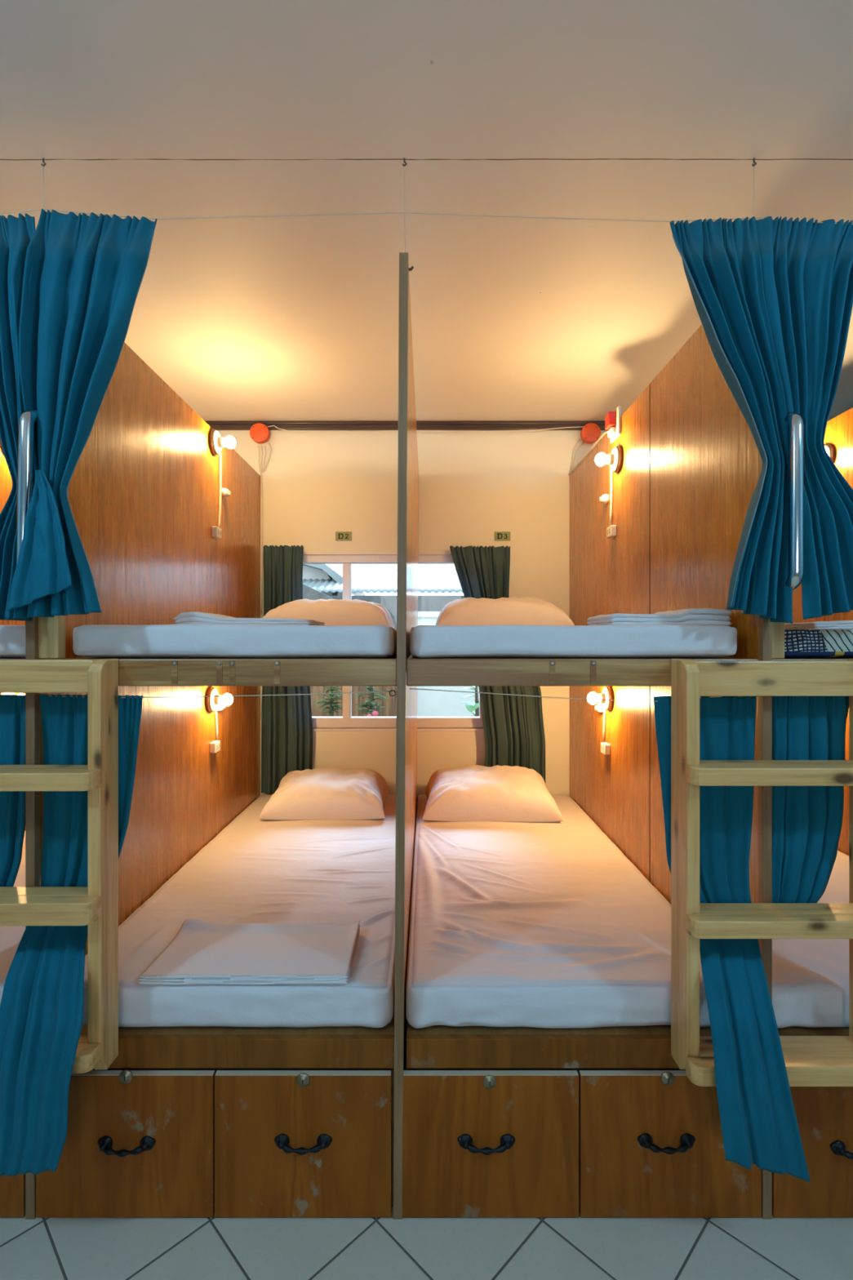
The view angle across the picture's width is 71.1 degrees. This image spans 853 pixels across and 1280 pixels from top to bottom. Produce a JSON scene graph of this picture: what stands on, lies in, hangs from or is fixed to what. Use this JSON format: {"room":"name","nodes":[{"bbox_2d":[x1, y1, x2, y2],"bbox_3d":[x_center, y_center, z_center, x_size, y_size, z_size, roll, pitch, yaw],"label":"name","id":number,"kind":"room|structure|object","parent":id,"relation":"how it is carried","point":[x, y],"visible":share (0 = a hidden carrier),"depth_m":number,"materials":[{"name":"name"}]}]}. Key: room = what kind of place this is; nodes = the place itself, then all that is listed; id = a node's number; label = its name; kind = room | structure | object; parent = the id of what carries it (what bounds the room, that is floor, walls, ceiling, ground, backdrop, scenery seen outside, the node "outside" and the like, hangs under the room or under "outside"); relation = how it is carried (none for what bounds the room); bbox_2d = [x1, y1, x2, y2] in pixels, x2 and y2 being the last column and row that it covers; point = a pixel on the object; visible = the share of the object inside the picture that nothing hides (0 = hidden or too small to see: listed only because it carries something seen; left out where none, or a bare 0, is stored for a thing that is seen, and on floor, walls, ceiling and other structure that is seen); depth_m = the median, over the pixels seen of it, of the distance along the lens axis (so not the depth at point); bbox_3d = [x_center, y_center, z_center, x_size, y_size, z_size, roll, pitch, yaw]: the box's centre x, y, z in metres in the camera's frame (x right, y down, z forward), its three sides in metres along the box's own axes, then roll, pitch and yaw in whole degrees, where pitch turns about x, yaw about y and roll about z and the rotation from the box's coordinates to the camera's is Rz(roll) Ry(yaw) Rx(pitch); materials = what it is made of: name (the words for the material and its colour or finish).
{"room":"dormitory","nodes":[
{"label":"dormitory","id":0,"kind":"room"},
{"bbox_2d":[217,430,608,796],"bbox_3d":[-0.060,0.082,3.475,5.640,2.636,0.140,0,0,0],"label":"wall","id":1,"kind":"structure","parent":0,"point":[473,486],"depth_m":3.40,"materials":[{"name":"paint"}]},
{"bbox_2d":[249,422,270,444],"bbox_3d":[-0.938,-1.157,3.354,0.107,0.107,0.040,0,0,0],"label":"junction box","id":2,"kind":"object","parent":1,"relation":"attached to","point":[260,433],"visible":1,"depth_m":3.34,"materials":[{"name":"orange plastic"}]},
{"bbox_2d":[257,445,262,614],"bbox_3d":[-0.947,-0.621,3.396,0.029,0.958,0.007,0,0,0],"label":"cable","id":3,"kind":"object","parent":1,"relation":"attached to","point":[258,446],"visible":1,"depth_m":3.39,"materials":[{"name":"beige plastic"}]},
{"bbox_2d":[260,445,262,472],"bbox_3d":[-0.939,-1.025,3.396,0.015,0.150,0.007,0,0,0],"label":"cable","id":4,"kind":"object","parent":1,"relation":"attached to","point":[261,446],"visible":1,"depth_m":3.39,"materials":[{"name":"beige plastic"}]},
{"bbox_2d":[262,445,266,472],"bbox_3d":[-0.925,-1.025,3.396,0.022,0.150,0.007,0,0,0],"label":"cable","id":5,"kind":"object","parent":1,"relation":"attached to","point":[264,446],"visible":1,"depth_m":3.39,"materials":[{"name":"beige plastic"}]},
{"bbox_2d":[263,442,271,471],"bbox_3d":[-0.904,-1.037,3.396,0.047,0.163,0.007,0,0,0],"label":"cable","id":6,"kind":"object","parent":1,"relation":"attached to","point":[268,442],"visible":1,"depth_m":3.39,"materials":[{"name":"beige plastic"}]},
{"bbox_2d":[261,545,312,794],"bbox_3d":[-0.788,0.169,3.355,0.288,1.396,0.055,0,0,2],"label":"curtain","id":7,"kind":"object","parent":1,"relation":"hanging from","point":[286,725],"visible":0.66,"depth_m":3.35,"materials":[{"name":"fabric"}]},
{"bbox_2d":[335,531,351,540],"bbox_3d":[-0.474,-0.588,3.401,0.091,0.051,0.007,0,0,0],"label":"sign","id":8,"kind":"object","parent":1,"relation":"attached to","point":[340,535],"visible":1,"depth_m":3.40,"materials":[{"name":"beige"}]},
{"bbox_2d":[302,555,484,731],"bbox_3d":[-0.217,0.019,3.437,1.185,1.008,0.087,0,0,0],"label":"window","id":9,"kind":"structure","parent":1,"relation":"in","point":[346,722],"depth_m":3.42,"materials":[{"name":"white"}]},
{"bbox_2d":[266,425,583,431],"bbox_3d":[-0.007,-1.191,3.371,1.785,0.038,0.005,0,0,0],"label":"cable","id":10,"kind":"object","parent":1,"relation":"attached to","point":[271,425],"visible":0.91,"depth_m":3.37,"materials":[{"name":"beige plastic"}]},
{"bbox_2d":[204,421,788,430],"bbox_3d":[-0.060,-1.214,3.390,5.440,0.045,0.030,0,0,0],"label":"curtain rod","id":11,"kind":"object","parent":1,"relation":"attached to","point":[217,425],"depth_m":3.38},
{"bbox_2d":[449,545,545,782],"bbox_3d":[0.399,0.144,3.355,0.542,1.338,0.060,0,0,0],"label":"curtain","id":12,"kind":"object","parent":1,"relation":"hanging from","point":[513,728],"visible":0.61,"depth_m":3.35,"materials":[{"name":"fabric"}]},
{"bbox_2d":[494,531,510,540],"bbox_3d":[0.431,-0.588,3.401,0.091,0.051,0.007,0,0,0],"label":"sign","id":13,"kind":"object","parent":1,"relation":"attached to","point":[499,535],"visible":1,"depth_m":3.40,"materials":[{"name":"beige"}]},
{"bbox_2d":[570,438,581,474],"bbox_3d":[0.846,-0.645,3.396,0.061,0.992,0.007,0,0,0],"label":"cable","id":14,"kind":"object","parent":1,"relation":"attached to","point":[580,438],"visible":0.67,"depth_m":3.39,"materials":[{"name":"beige plastic"}]},
{"bbox_2d":[573,442,583,468],"bbox_3d":[0.861,-1.028,3.396,0.066,0.185,0.007,0,0,0],"label":"cable","id":15,"kind":"object","parent":1,"relation":"attached to","point":[580,446],"visible":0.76,"depth_m":3.39,"materials":[{"name":"beige plastic"}]},
{"bbox_2d":[580,422,600,444],"bbox_3d":[0.920,-1.157,3.354,0.107,0.107,0.040,0,0,0],"label":"junction box","id":16,"kind":"object","parent":1,"relation":"attached to","point":[590,433],"visible":1,"depth_m":3.34,"materials":[{"name":"orange plastic"}]},
{"bbox_2d":[0,0,852,421],"bbox_3d":[-0.060,-1.286,0.650,5.640,0.100,5.790,0,0,0],"label":"ceiling","id":17,"kind":"structure","parent":0,"point":[614,109],"depth_m":1.58,"materials":[{"name":"paint"}]},
{"bbox_2d":[40,157,46,208],"bbox_3d":[-0.975,-1.155,1.523,0.011,0.162,0.041,0,0,-40],"label":"ceiling hook","id":18,"kind":"object","parent":17,"relation":"attached to","point":[43,162],"visible":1,"depth_m":1.53,"materials":[{"name":"grey metal"}]},
{"bbox_2d":[402,157,407,212],"bbox_3d":[-0.057,-1.155,1.521,0.013,0.162,0.033,0,0,0],"label":"ceiling hook","id":19,"kind":"object","parent":17,"relation":"attached to","point":[404,158],"visible":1,"depth_m":1.53,"materials":[{"name":"grey metal"}]},
{"bbox_2d":[0,208,852,224],"bbox_3d":[-0.044,-1.061,1.505,2.646,0.049,0.002,0,0,0],"label":"wire","id":20,"kind":"object","parent":19,"relation":"attached to","point":[37,209],"visible":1,"depth_m":1.50,"materials":[{"name":"beige"}]},
{"bbox_2d":[0,213,35,621],"bbox_3d":[-1.078,-0.557,1.440,0.308,1.027,0.148,0,0,0],"label":"curtain","id":21,"kind":"object","parent":20,"relation":"hanging from","point":[16,233],"visible":0.67,"depth_m":1.40,"materials":[{"name":"fabric"}]},
{"bbox_2d":[7,208,156,618],"bbox_3d":[-0.816,-0.564,1.420,0.300,1.034,0.196,0,0,-3],"label":"curtain","id":22,"kind":"object","parent":20,"relation":"hanging from","point":[88,272],"visible":0.99,"depth_m":1.40,"materials":[{"name":"teal fabric"}]},
{"bbox_2d":[404,212,405,252],"bbox_3d":[-0.054,-1.012,1.495,0.002,0.129,0.022,0,0,-11],"label":"wire","id":23,"kind":"object","parent":20,"relation":"hanging from","point":[404,212],"visible":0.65,"depth_m":1.50,"materials":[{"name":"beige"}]},
{"bbox_2d":[669,216,792,623],"bbox_3d":[0.726,-0.549,1.439,0.257,1.025,0.156,0,0,0],"label":"curtain","id":24,"kind":"object","parent":20,"relation":"hanging from","point":[722,259],"visible":1,"depth_m":1.40,"materials":[{"name":"teal fabric"}]},
{"bbox_2d":[755,216,852,619],"bbox_3d":[0.959,-0.554,1.443,0.368,1.015,0.150,0,0,0],"label":"curtain","id":25,"kind":"object","parent":20,"relation":"hanging from","point":[807,267],"visible":0.9,"depth_m":1.40,"materials":[{"name":"fabric"}]},
{"bbox_2d":[751,157,756,213],"bbox_3d":[0.832,-1.155,1.523,0.011,0.162,0.040,0,0,38],"label":"ceiling hook","id":26,"kind":"object","parent":17,"relation":"attached to","point":[753,159],"visible":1,"depth_m":1.53,"materials":[{"name":"grey metal"}]},
{"bbox_2d":[0,1205,852,1279],"bbox_3d":[-0.060,1.450,0.650,5.640,0.100,5.790,0,0,0],"label":"floor","id":27,"kind":"structure","parent":0,"point":[213,1248],"depth_m":1.37,"materials":[{"name":"tile"}]},
{"bbox_2d":[0,1173,25,1217],"bbox_3d":[-1.408,1.188,2.407,0.877,0.424,1.984,0,0,0],"label":"storage drawers","id":28,"kind":"object","parent":27,"relation":"on","point":[12,1188],"visible":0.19,"depth_m":1.44,"materials":[{"name":"brown"}]},
{"bbox_2d":[0,831,25,1004],"bbox_3d":[-1.408,0.919,2.433,0.867,0.117,1.905,0,0,0],"label":"mattress","id":29,"kind":"object","parent":28,"relation":"on","point":[11,936],"visible":0.02,"depth_m":1.72,"materials":[{"name":"fabric"}]},
{"bbox_2d":[0,440,25,831],"bbox_3d":[-1.858,0.233,2.421,0.022,2.334,1.961,0,0,0],"label":"partition panel","id":30,"kind":"object","parent":27,"relation":"on","point":[6,482],"visible":0.02,"depth_m":2.61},
{"bbox_2d":[0,693,24,695],"bbox_3d":[-1.797,0.263,2.605,0.100,0.110,0.110,0,0,0],"label":"wall lamp","id":31,"kind":"object","parent":30,"relation":"attached to","point":[10,694],"visible":0.07,"depth_m":2.60,"materials":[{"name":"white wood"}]},
{"bbox_2d":[15,342,260,1219],"bbox_3d":[-0.933,0.233,2.383,0.072,2.334,2.038,0,0,0],"label":"partition panel","id":32,"kind":"object","parent":27,"relation":"on","point":[143,490],"depth_m":2.12,"materials":[{"name":"wood"}]},
{"bbox_2d":[0,657,25,658],"bbox_3d":[-1.408,0.081,2.426,0.877,0.066,1.946,0,0,0],"label":"platform","id":33,"kind":"object","parent":32,"relation":"attached to","point":[0,658],"visible":0.05,"depth_m":1.54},
{"bbox_2d":[0,625,25,657],"bbox_3d":[-1.408,0.004,2.429,0.867,0.087,1.913,0,0,0],"label":"mattress","id":34,"kind":"object","parent":33,"relation":"on","point":[12,637],"visible":0.07,"depth_m":1.48,"materials":[{"name":"fabric"}]},
{"bbox_2d":[0,658,118,1073],"bbox_3d":[-0.982,0.529,1.389,0.469,0.964,0.128,0,0,0],"label":"ladder","id":35,"kind":"object","parent":33,"relation":"attached to","point":[95,905],"visible":0.94,"depth_m":1.38,"materials":[{"name":"brown wood"}]},
{"bbox_2d":[209,740,220,753],"bbox_3d":[-0.934,0.474,2.635,0.027,0.046,0.064,0,0,0],"label":"wall socket","id":36,"kind":"object","parent":32,"relation":"attached to","point":[215,746],"visible":1,"depth_m":2.61,"materials":[{"name":"white plastic"}]},
{"bbox_2d":[214,707,217,740],"bbox_3d":[-0.942,0.375,2.672,0.009,0.152,0.027,0,0,0],"label":"power cord","id":37,"kind":"object","parent":32,"relation":"attached to","point":[215,710],"visible":0.84,"depth_m":2.67,"materials":[{"name":"beige plastic"}]},
{"bbox_2d":[211,526,222,538],"bbox_3d":[-0.934,-0.474,2.655,0.027,0.046,0.064,0,0,0],"label":"wall socket","id":38,"kind":"object","parent":32,"relation":"attached to","point":[216,532],"visible":1,"depth_m":2.63,"materials":[{"name":"white plastic"}]},
{"bbox_2d":[204,687,232,712],"bbox_3d":[-0.897,0.263,2.605,0.100,0.110,0.110,0,0,0],"label":"wall lamp","id":39,"kind":"object","parent":32,"relation":"attached to","point":[211,704],"visible":0.91,"depth_m":2.58,"materials":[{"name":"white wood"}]},
{"bbox_2d":[213,694,222,704],"bbox_3d":[-0.908,0.263,2.605,0.026,0.046,0.046,0,0,0],"label":"socket","id":40,"kind":"object","parent":39,"relation":"attached to","point":[217,700],"depth_m":2.59,"materials":[{"name":"plastic"}]},
{"bbox_2d":[48,690,389,697],"bbox_3d":[-0.518,0.135,1.467,0.870,0.018,0.002,0,0,0],"label":"wire","id":41,"kind":"object","parent":32,"relation":"attached to","point":[384,691],"visible":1,"depth_m":1.47,"materials":[{"name":"beige"}]},
{"bbox_2d":[0,694,25,886],"bbox_3d":[-1.096,0.413,1.458,0.241,0.555,0.053,0,0,0],"label":"curtain","id":42,"kind":"object","parent":41,"relation":"hanging from","point":[12,708],"visible":0.81,"depth_m":1.46,"materials":[{"name":"fabric"}]},
{"bbox_2d":[0,693,142,1176],"bbox_3d":[-0.834,0.652,1.382,0.277,1.036,0.196,0,0,0],"label":"curtain","id":43,"kind":"object","parent":41,"relation":"hanging from","point":[42,1004],"visible":0.81,"depth_m":1.34,"materials":[{"name":"fabric"}]},
{"bbox_2d":[217,453,221,528],"bbox_3d":[-0.942,-0.669,2.708,0.011,0.392,0.041,0,0,0],"label":"power cord","id":44,"kind":"object","parent":32,"relation":"attached to","point":[220,454],"visible":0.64,"depth_m":2.72,"materials":[{"name":"beige plastic"}]},
{"bbox_2d":[217,703,225,711],"bbox_3d":[-0.929,0.302,2.700,0.036,0.044,0.044,0,0,0],"label":"switch","id":45,"kind":"object","parent":32,"relation":"attached to","point":[220,707],"visible":0.62,"depth_m":2.69,"materials":[{"name":"white plastic"}]},
{"bbox_2d":[208,429,235,455],"bbox_3d":[-0.897,-0.873,2.645,0.100,0.110,0.110,0,0,0],"label":"wall lamp","id":46,"kind":"object","parent":32,"relation":"attached to","point":[216,442],"visible":1,"depth_m":2.62,"materials":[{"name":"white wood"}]},
{"bbox_2d":[217,436,226,447],"bbox_3d":[-0.908,-0.873,2.645,0.026,0.046,0.046,0,0,0],"label":"socket","id":47,"kind":"object","parent":46,"relation":"attached to","point":[221,442],"depth_m":2.63,"materials":[{"name":"plastic"}]},
{"bbox_2d":[221,488,230,497],"bbox_3d":[-0.929,-0.680,2.770,0.036,0.044,0.044,0,0,0],"label":"switch","id":48,"kind":"object","parent":32,"relation":"attached to","point":[225,492],"visible":0.99,"depth_m":2.75,"materials":[{"name":"white plastic"}]},
{"bbox_2d":[35,1008,394,1217],"bbox_3d":[-0.510,1.188,2.407,0.874,0.424,1.984,0,0,0],"label":"storage drawers","id":49,"kind":"object","parent":27,"relation":"on","point":[184,1122],"visible":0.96,"depth_m":1.44,"materials":[{"name":"brown"}]},
{"bbox_2d":[82,794,395,1027],"bbox_3d":[-0.514,0.916,2.433,0.858,0.122,1.904,0,0,0],"label":"mattress","id":50,"kind":"object","parent":49,"relation":"on","point":[255,870],"visible":0.58,"depth_m":1.89,"materials":[{"name":"fabric"}]},
{"bbox_2d":[138,917,359,984],"bbox_3d":[-0.458,0.842,1.627,0.528,0.045,0.279,0,0,0],"label":"sheet","id":51,"kind":"object","parent":50,"relation":"on","point":[202,952],"visible":1,"depth_m":1.59,"materials":[{"name":"fabric"}]},
{"bbox_2d":[258,767,388,820],"bbox_3d":[-0.505,0.781,3.075,0.609,0.191,0.452,0,0,0],"label":"pillow","id":52,"kind":"object","parent":50,"relation":"on","point":[317,793],"visible":1,"depth_m":2.91,"materials":[{"name":"fabric"}]},
{"bbox_2d":[393,252,418,1219],"bbox_3d":[-0.057,0.233,2.421,0.049,2.334,1.961,0,0,0],"label":"partition panel","id":53,"kind":"object","parent":27,"relation":"on","point":[407,459],"visible":0.83,"depth_m":1.44,"materials":[{"name":"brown wood"}]},
{"bbox_2d":[62,653,396,685],"bbox_3d":[-0.510,0.081,2.423,0.874,0.066,1.952,0,0,0],"label":"frame","id":54,"kind":"object","parent":53,"relation":"attached to","point":[131,671],"visible":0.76,"depth_m":1.45,"materials":[{"name":"brown wood"}]},
{"bbox_2d":[72,623,396,657],"bbox_3d":[-0.487,0.004,2.428,0.806,0.087,1.913,0,0,0],"label":"mattress","id":55,"kind":"object","parent":54,"relation":"on","point":[188,640],"visible":0.91,"depth_m":1.48,"materials":[{"name":"fabric"}]},
{"bbox_2d":[173,611,324,625],"bbox_3d":[-0.515,-0.056,1.787,0.386,0.045,0.267,0,0,0],"label":"folded towel","id":56,"kind":"object","parent":55,"relation":"on","point":[190,617],"visible":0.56,"depth_m":1.66,"materials":[{"name":"fabric"}]},
{"bbox_2d":[262,598,394,628],"bbox_3d":[-0.500,-0.124,3.095,0.640,0.187,0.420,0,0,0],"label":"pillow","id":57,"kind":"object","parent":55,"relation":"on","point":[335,612],"visible":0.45,"depth_m":2.92,"materials":[{"name":"fabric"}]},
{"bbox_2d":[388,689,396,696],"bbox_3d":[-0.082,0.132,1.463,0.023,0.017,0.004,0,0,0],"label":"screw eye","id":58,"kind":"object","parent":53,"relation":"attached to","point":[390,690],"visible":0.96,"depth_m":1.46,"materials":[{"name":"grey metal"}]},
{"bbox_2d":[402,1021,761,1217],"bbox_3d":[0.375,1.188,2.407,0.872,0.424,1.984,0,0,0],"label":"storage drawers","id":59,"kind":"object","parent":27,"relation":"on","point":[499,1122],"visible":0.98,"depth_m":1.44,"materials":[{"name":"brown"}]},
{"bbox_2d":[405,794,710,1028],"bbox_3d":[0.378,0.912,2.432,0.861,0.129,1.906,0,0,0],"label":"mattress","id":60,"kind":"object","parent":59,"relation":"on","point":[544,925],"visible":0.77,"depth_m":1.77,"materials":[{"name":"fabric"}]},
{"bbox_2d":[422,764,563,822],"bbox_3d":[0.318,0.771,3.055,0.678,0.209,0.480,0,0,0],"label":"pillow","id":61,"kind":"object","parent":60,"relation":"on","point":[470,793],"visible":1,"depth_m":2.88,"materials":[{"name":"fabric"}]},
{"bbox_2d":[569,324,804,1219],"bbox_3d":[0.844,0.233,2.383,0.066,2.334,2.038,0,0,0],"label":"partition panel","id":62,"kind":"object","parent":27,"relation":"on","point":[684,487],"depth_m":2.06,"materials":[{"name":"brown"}]},
{"bbox_2d":[409,688,721,702],"bbox_3d":[0.385,0.137,1.467,0.856,0.034,0.002,0,0,0],"label":"wire","id":63,"kind":"object","parent":62,"relation":"attached to","point":[410,688],"visible":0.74,"depth_m":1.47,"materials":[{"name":"beige"}]},
{"bbox_2d":[653,695,810,1182],"bbox_3d":[0.693,0.654,1.381,0.267,1.031,0.202,0,0,0],"label":"curtain","id":64,"kind":"object","parent":63,"relation":"hanging from","point":[759,1124],"visible":0.75,"depth_m":1.34,"materials":[{"name":"fabric"}]},
{"bbox_2d":[772,696,848,902],"bbox_3d":[0.938,0.426,1.468,0.202,0.582,0.037,0,0,0],"label":"curtain","id":65,"kind":"object","parent":63,"relation":"hanging from","point":[807,820],"visible":0.7,"depth_m":1.46,"materials":[{"name":"fabric"}]},
{"bbox_2d":[406,654,759,685],"bbox_3d":[0.381,0.081,2.423,0.861,0.066,1.952,0,0,0],"label":"frame","id":66,"kind":"object","parent":62,"relation":"attached to","point":[420,671],"visible":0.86,"depth_m":1.45,"materials":[{"name":"brown wood"}]},
{"bbox_2d":[409,624,737,657],"bbox_3d":[0.369,0.005,2.428,0.825,0.084,1.913,0,0,0],"label":"mattress","id":67,"kind":"object","parent":66,"relation":"on","point":[629,641],"visible":1,"depth_m":1.48,"materials":[{"name":"fabric"}]},
{"bbox_2d":[435,596,574,625],"bbox_3d":[0.385,-0.131,3.115,0.680,0.202,0.420,0,0,0],"label":"pillow","id":68,"kind":"object","parent":67,"relation":"on","point":[513,611],"visible":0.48,"depth_m":2.94,"materials":[{"name":"fabric"}]},
{"bbox_2d":[586,608,733,626],"bbox_3d":[0.633,-0.059,1.659,0.320,0.048,0.243,0,0,0],"label":"folded towel","id":69,"kind":"object","parent":67,"relation":"on","point":[694,616],"visible":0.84,"depth_m":1.55,"materials":[{"name":"fabric"}]},
{"bbox_2d":[671,658,852,1086],"bbox_3d":[0.825,0.529,1.389,0.468,0.964,0.128,0,0,0],"label":"ladder","id":70,"kind":"object","parent":66,"relation":"attached to","point":[810,1060],"visible":0.98,"depth_m":1.37,"materials":[{"name":"brown wood"}]},
{"bbox_2d":[568,431,608,475],"bbox_3d":[0.807,-0.924,3.003,0.009,0.032,0.779,0,0,0],"label":"cable","id":71,"kind":"object","parent":62,"relation":"attached to","point":[605,433],"visible":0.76,"depth_m":2.97,"materials":[{"name":"beige plastic"}]},
{"bbox_2d":[595,702,604,712],"bbox_3d":[0.794,0.315,2.750,0.036,0.044,0.044,0,0,0],"label":"switch","id":72,"kind":"object","parent":62,"relation":"attached to","point":[599,707],"visible":0.98,"depth_m":2.73,"materials":[{"name":"white plastic"}]},
{"bbox_2d":[586,685,613,711],"bbox_3d":[0.762,0.261,2.645,0.100,0.110,0.110,0,0,0],"label":"wall lamp","id":73,"kind":"object","parent":62,"relation":"attached to","point":[607,693],"visible":0.93,"depth_m":2.62,"materials":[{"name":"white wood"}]},
{"bbox_2d":[597,693,605,703],"bbox_3d":[0.773,0.261,2.645,0.026,0.046,0.046,0,0,0],"label":"socket","id":74,"kind":"object","parent":73,"relation":"attached to","point":[602,695],"depth_m":2.63,"materials":[{"name":"plastic"}]},
{"bbox_2d":[600,493,608,503],"bbox_3d":[0.794,-0.630,2.680,0.036,0.044,0.044,0,0,0],"label":"switch","id":75,"kind":"object","parent":62,"relation":"attached to","point":[604,499],"visible":1,"depth_m":2.67,"materials":[{"name":"white plastic"}]},
{"bbox_2d":[603,708,605,742],"bbox_3d":[0.806,0.377,2.710,0.009,0.175,0.023,0,0,0],"label":"power cord","id":76,"kind":"object","parent":62,"relation":"attached to","point":[604,713],"visible":0.79,"depth_m":2.71,"materials":[{"name":"beige plastic"}]},
{"bbox_2d":[600,742,610,755],"bbox_3d":[0.799,0.488,2.670,0.027,0.046,0.064,0,0,0],"label":"wall socket","id":77,"kind":"object","parent":62,"relation":"attached to","point":[605,747],"visible":1,"depth_m":2.64,"materials":[{"name":"white plastic"}]},
{"bbox_2d":[595,445,623,472],"bbox_3d":[0.762,-0.760,2.522,0.100,0.110,0.110,0,0,0],"label":"wall lamp","id":78,"kind":"object","parent":62,"relation":"attached to","point":[615,458],"visible":1,"depth_m":2.50,"materials":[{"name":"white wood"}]},
{"bbox_2d":[605,453,614,465],"bbox_3d":[0.773,-0.760,2.522,0.026,0.046,0.046,0,0,0],"label":"socket","id":79,"kind":"object","parent":78,"relation":"attached to","point":[610,459],"depth_m":2.50,"materials":[{"name":"plastic"}]},
{"bbox_2d":[606,524,616,537],"bbox_3d":[0.799,-0.465,2.582,0.027,0.046,0.064,0,0,0],"label":"wall socket","id":80,"kind":"object","parent":62,"relation":"attached to","point":[611,530],"visible":1,"depth_m":2.55,"materials":[{"name":"white plastic"}]},
{"bbox_2d":[609,468,613,525],"bbox_3d":[0.806,-0.645,2.600,0.011,0.315,0.050,0,0,0],"label":"power cord","id":81,"kind":"object","parent":62,"relation":"attached to","point":[611,471],"visible":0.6,"depth_m":2.60,"materials":[{"name":"beige plastic"}]},
{"bbox_2d":[604,405,621,443],"bbox_3d":[0.789,-0.915,2.547,0.044,0.120,0.115,0,0,0],"label":"alarm box","id":82,"kind":"object","parent":62,"relation":"attached to","point":[612,419],"visible":1,"depth_m":2.52,"materials":[{"name":"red plastic"}]},
{"bbox_2d":[772,657,852,660],"bbox_3d":[1.272,0.081,2.426,0.876,0.066,1.946,0,0,0],"label":"platform","id":83,"kind":"object","parent":62,"relation":"attached to","point":[784,659],"visible":0.12,"depth_m":1.46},
{"bbox_2d":[784,628,852,657],"bbox_3d":[1.290,0.008,2.433,0.824,0.078,1.905,0,0,0],"label":"mattress","id":84,"kind":"object","parent":83,"relation":"on","point":[798,642],"visible":0.21,"depth_m":1.49,"materials":[{"name":"fabric"}]},
{"bbox_2d":[784,620,852,628],"bbox_3d":[1.255,-0.040,1.797,0.334,0.027,0.249,0,0,0],"label":"folded towel","id":85,"kind":"object","parent":84,"relation":"on","point":[838,624],"visible":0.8,"depth_m":1.69,"materials":[{"name":"fabric"}]},
{"bbox_2d":[772,1026,852,1217],"bbox_3d":[1.272,1.188,2.407,0.876,0.424,1.984,0,0,0],"label":"storage drawers","id":86,"kind":"object","parent":27,"relation":"on","point":[824,1114],"visible":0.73,"depth_m":1.44,"materials":[{"name":"brown"}]},
{"bbox_2d":[772,850,848,1028],"bbox_3d":[1.272,0.914,2.432,0.866,0.124,1.907,0,0,0],"label":"mattress","id":87,"kind":"object","parent":86,"relation":"on","point":[811,976],"visible":0.06,"depth_m":1.52,"materials":[{"name":"fabric"}]},
{"bbox_2d":[784,407,852,855],"bbox_3d":[1.722,0.233,2.421,0.022,2.334,1.961,0,0,0],"label":"partition panel","id":88,"kind":"object","parent":27,"relation":"on","point":[839,429],"visible":0.08,"depth_m":2.45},
{"bbox_2d":[824,444,835,462],"bbox_3d":[1.661,-0.778,2.555,0.100,0.110,0.110,0,0,0],"label":"wall lamp","id":89,"kind":"object","parent":88,"relation":"attached to","point":[829,448],"visible":0.1,"depth_m":2.51,"materials":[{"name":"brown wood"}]},
{"label":"outside","id":90,"kind":"structure","parent":0,"visible":0},
{"bbox_3d":[0.000,1.700,9.500,18.000,0.100,11.910,0,0,0],"label":"ground","id":91,"kind":"structure","parent":90,"visible":0},
{"bbox_2d":[302,583,339,716],"bbox_3d":[-1.782,0.402,7.780,1.751,2.497,0.250,0,0,0],"label":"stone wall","id":92,"kind":"structure","parent":91,"relation":"on","point":[308,593],"depth_m":7.66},
{"bbox_2d":[311,685,342,716],"bbox_3d":[-0.887,1.028,5.553,0.353,1.244,0.326,0,0,0],"label":"potted plant","id":93,"kind":"object","parent":91,"relation":"on","point":[331,696],"visible":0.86,"depth_m":5.54,"materials":[{"name":"green plant"}]},
{"bbox_2d":[302,564,364,595],"bbox_3d":[-2.532,0.116,10.555,2.635,3.068,2.400,0,0,0],"label":"gabled house","id":94,"kind":"structure","parent":91,"relation":"on","point":[313,571],"depth_m":9.66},
{"bbox_2d":[310,685,396,716],"bbox_3d":[-1.260,0.806,5.990,2.080,1.688,0.070,0,0,0],"label":"fence","id":95,"kind":"object","parent":91,"relation":"on","point":[387,712],"visible":0.02,"depth_m":5.95,"materials":[{"name":"brown wood"}]},
{"bbox_2d":[351,685,389,716],"bbox_3d":[-0.530,1.022,5.542,0.355,1.256,0.376,0,0,0],"label":"potted plant","id":96,"kind":"object","parent":91,"relation":"on","point":[371,695],"visible":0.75,"depth_m":5.54,"materials":[{"name":"green plant"}]},
{"bbox_2d":[366,700,382,716],"bbox_3d":[-0.445,1.095,5.255,0.299,1.110,0.299,0,0,0],"label":"potted plant","id":97,"kind":"object","parent":91,"relation":"on","point":[375,713],"visible":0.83,"depth_m":5.23,"materials":[{"name":"green plant"}]},
{"bbox_2d":[328,595,464,716],"bbox_3d":[0.490,0.515,8.547,6.180,2.270,0.215,0,0,0],"label":"wall","id":98,"kind":"structure","parent":91,"relation":"on","point":[425,603],"depth_m":8.44,"materials":[{"name":"paint"}]},
{"bbox_2d":[302,567,462,593],"bbox_3d":[0.613,-0.990,9.755,5.231,0.660,2.403,0,0,0],"label":"shed roof","id":99,"kind":"structure","parent":98,"relation":"on","point":[437,580],"depth_m":9.41,"materials":[{"name":"white"}]},
{"bbox_2d":[417,611,479,716],"bbox_3d":[1.080,0.685,6.130,2.680,1.930,0.210,0,0,0],"label":"wall","id":100,"kind":"structure","parent":91,"relation":"on","point":[429,703],"depth_m":6.06,"materials":[{"name":"paint"}]},
{"bbox_2d":[462,685,479,716],"bbox_3d":[0.388,0.989,4.658,0.352,1.321,0.299,0,0,-41],"label":"potted plant","id":101,"kind":"object","parent":91,"relation":"on","point":[470,706],"visible":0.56,"depth_m":4.64,"materials":[{"name":"green plant"}]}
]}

